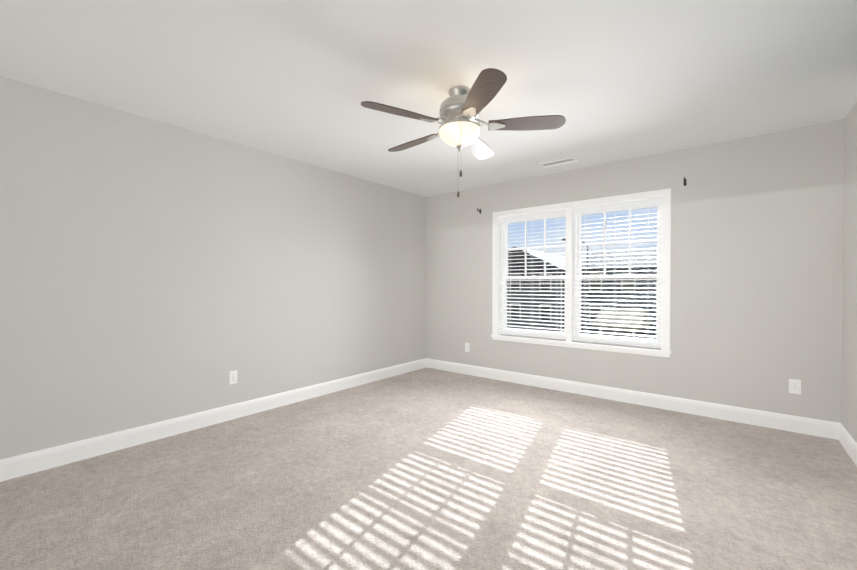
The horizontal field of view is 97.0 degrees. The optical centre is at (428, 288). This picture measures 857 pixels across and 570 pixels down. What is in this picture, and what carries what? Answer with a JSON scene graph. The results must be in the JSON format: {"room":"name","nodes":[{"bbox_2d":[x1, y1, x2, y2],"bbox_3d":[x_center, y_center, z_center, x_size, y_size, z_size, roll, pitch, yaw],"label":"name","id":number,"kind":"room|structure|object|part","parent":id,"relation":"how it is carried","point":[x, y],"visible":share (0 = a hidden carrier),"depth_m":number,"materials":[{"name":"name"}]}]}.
{"room":"empty bedroom","nodes":[
{"label":"empty bedroom","id":0,"kind":"room"},
{"bbox_2d":[0,76,425,459],"bbox_3d":[-1.625,-0.075,3.610,0.180,2.440,5.210,1,1,39],"label":"wall","id":1,"kind":"structure","parent":0,"point":[152,271],"depth_m":2.97,"materials":[{"name":"paint"}]},
{"bbox_2d":[0,358,425,481],"bbox_3d":[-1.549,1.081,3.561,0.014,0.130,4.850,1,1,39],"label":"baseboard","id":2,"kind":"structure","parent":1,"relation":"attached to","point":[32,462],"depth_m":2.97,"materials":[{"name":"white wood"}]},
{"bbox_2d":[229,370,236,384],"bbox_3d":[-1.724,0.781,3.345,0.008,0.115,0.070,1,1,39],"label":"electrical outlet","id":3,"kind":"object","parent":1,"relation":"attached to","point":[232,377],"visible":1,"depth_m":3.34,"materials":[{"name":"white plastic"}]},
{"bbox_2d":[0,367,856,569],"bbox_3d":[0.037,1.234,2.287,4.446,0.150,5.210,1,1,39],"label":"floor","id":4,"kind":"structure","parent":0,"point":[426,468],"depth_m":2.16,"materials":[{"name":"carpet"}]},
{"bbox_2d":[0,0,856,196],"bbox_3d":[0.037,-1.355,2.258,4.446,0.150,5.210,1,1,39],"label":"ceiling","id":5,"kind":"structure","parent":0,"point":[610,81],"depth_m":2.22,"materials":[{"name":"paint"}]},
{"bbox_2d":[361,68,565,197],"bbox_3d":[0.174,-0.956,2.500,1.237,0.654,1.269,1,1,39],"label":"fan","id":6,"kind":"object","parent":5,"relation":"hanging from","point":[461,107],"visible":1,"depth_m":2.37,"materials":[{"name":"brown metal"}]},
{"bbox_3d":[0.201,-0.985,2.462,0.266,0.099,0.266,1,1,39],"label":"lamp shade","id":7,"kind":"part","parent":6,"relation":"part of","materials":[{"name":"white glass"}]},
{"bbox_2d":[539,157,579,167],"bbox_3d":[1.339,-1.294,3.882,0.360,0.009,0.150,1,1,39],"label":"ceiling vent","id":8,"kind":"object","parent":5,"relation":"in","point":[560,162],"visible":1,"depth_m":3.87,"materials":[{"name":"white metal"}]},
{"bbox_2d":[426,119,844,422],"bbox_3d":[1.614,-0.082,4.232,4.086,2.440,0.180,1,1,39],"label":"wall","id":9,"kind":"structure","parent":0,"point":[756,290],"depth_m":3.35,"materials":[{"name":"paint"}]},
{"bbox_2d":[465,343,469,351],"bbox_3d":[0.512,0.772,5.007,0.070,0.115,0.008,1,1,39],"label":"electrical outlet","id":10,"kind":"object","parent":9,"relation":"attached to","point":[467,347],"visible":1,"depth_m":5.00,"materials":[{"name":"white plastic"}]},
{"bbox_2d":[491,188,671,356],"bbox_3d":[1.589,-0.157,4.220,1.914,1.590,0.208,1,1,39],"label":"window","id":11,"kind":"structure","parent":9,"relation":"in","point":[572,335],"depth_m":4.13,"materials":[{"name":"white plastic"}]},
{"bbox_3d":[1.632,-0.165,4.272,1.631,1.315,0.036,1,1,39],"label":"glass","id":12,"kind":"part","parent":11,"relation":"part of","materials":[{"name":"clear glass"}]},
{"bbox_2d":[426,358,839,439],"bbox_3d":[1.553,1.074,4.169,4.086,0.130,0.014,1,1,39],"label":"baseboard","id":13,"kind":"structure","parent":9,"relation":"attached to","point":[809,426],"depth_m":3.61,"materials":[{"name":"white wood"}]},
{"bbox_2d":[789,379,800,393],"bbox_3d":[2.947,0.785,3.048,0.070,0.115,0.008,1,1,39],"label":"electrical outlet","id":14,"kind":"object","parent":9,"relation":"attached to","point":[794,386],"visible":1,"depth_m":3.05,"materials":[{"name":"white plastic"}]},
{"bbox_2d":[841,101,856,442],"bbox_3d":[1.699,-0.046,0.935,0.180,2.440,5.210,1,1,39],"label":"wall","id":15,"kind":"structure","parent":0,"point":[849,371],"depth_m":2.70,"materials":[{"name":"paint"}]},
{"bbox_2d":[839,423,856,466],"bbox_3d":[2.865,1.092,2.551,0.014,0.130,0.890,1,1,39],"label":"baseboard","id":16,"kind":"structure","parent":15,"relation":"attached to","point":[848,442],"depth_m":2.65,"materials":[{"name":"white wood"}]},
{"label":"outside","id":17,"kind":"structure","parent":0,"visible":0},
{"bbox_2d":[507,327,655,338],"bbox_3d":[83.188,3.212,103.056,240.000,0.300,255.020,1,1,39],"label":"ground","id":18,"kind":"structure","parent":17,"point":[598,334],"depth_m":32.62,"materials":[{"name":"green"}]},
{"bbox_2d":[507,247,565,331],"bbox_3d":[11.884,-0.203,41.033,9.700,7.880,11.700,1,1,39],"label":"house","id":19,"kind":"structure","parent":18,"relation":"on","point":[514,263],"depth_m":35.64,"materials":[{"name":"grey"}]},
{"bbox_2d":[562,238,588,333],"bbox_3d":[11.525,-0.085,29.771,2.060,7.890,0.240,1,1,39],"label":"street lamp","id":20,"kind":"object","parent":18,"relation":"on","point":[587,288],"depth_m":29.15,"materials":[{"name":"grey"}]},
{"bbox_2d":[581,250,656,335],"bbox_3d":[21.239,0.058,35.434,11.300,7.480,10.700,1,1,39],"label":"house","id":21,"kind":"structure","parent":18,"relation":"on","point":[617,261],"depth_m":33.28,"materials":[{"name":"grey"}]},
{"bbox_2d":[593,309,651,337],"bbox_3d":[12.431,2.581,24.194,2.600,2.680,4.100,1,1,39],"label":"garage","id":22,"kind":"structure","parent":18,"relation":"on","point":[622,319],"depth_m":23.13,"materials":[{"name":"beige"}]}
]}

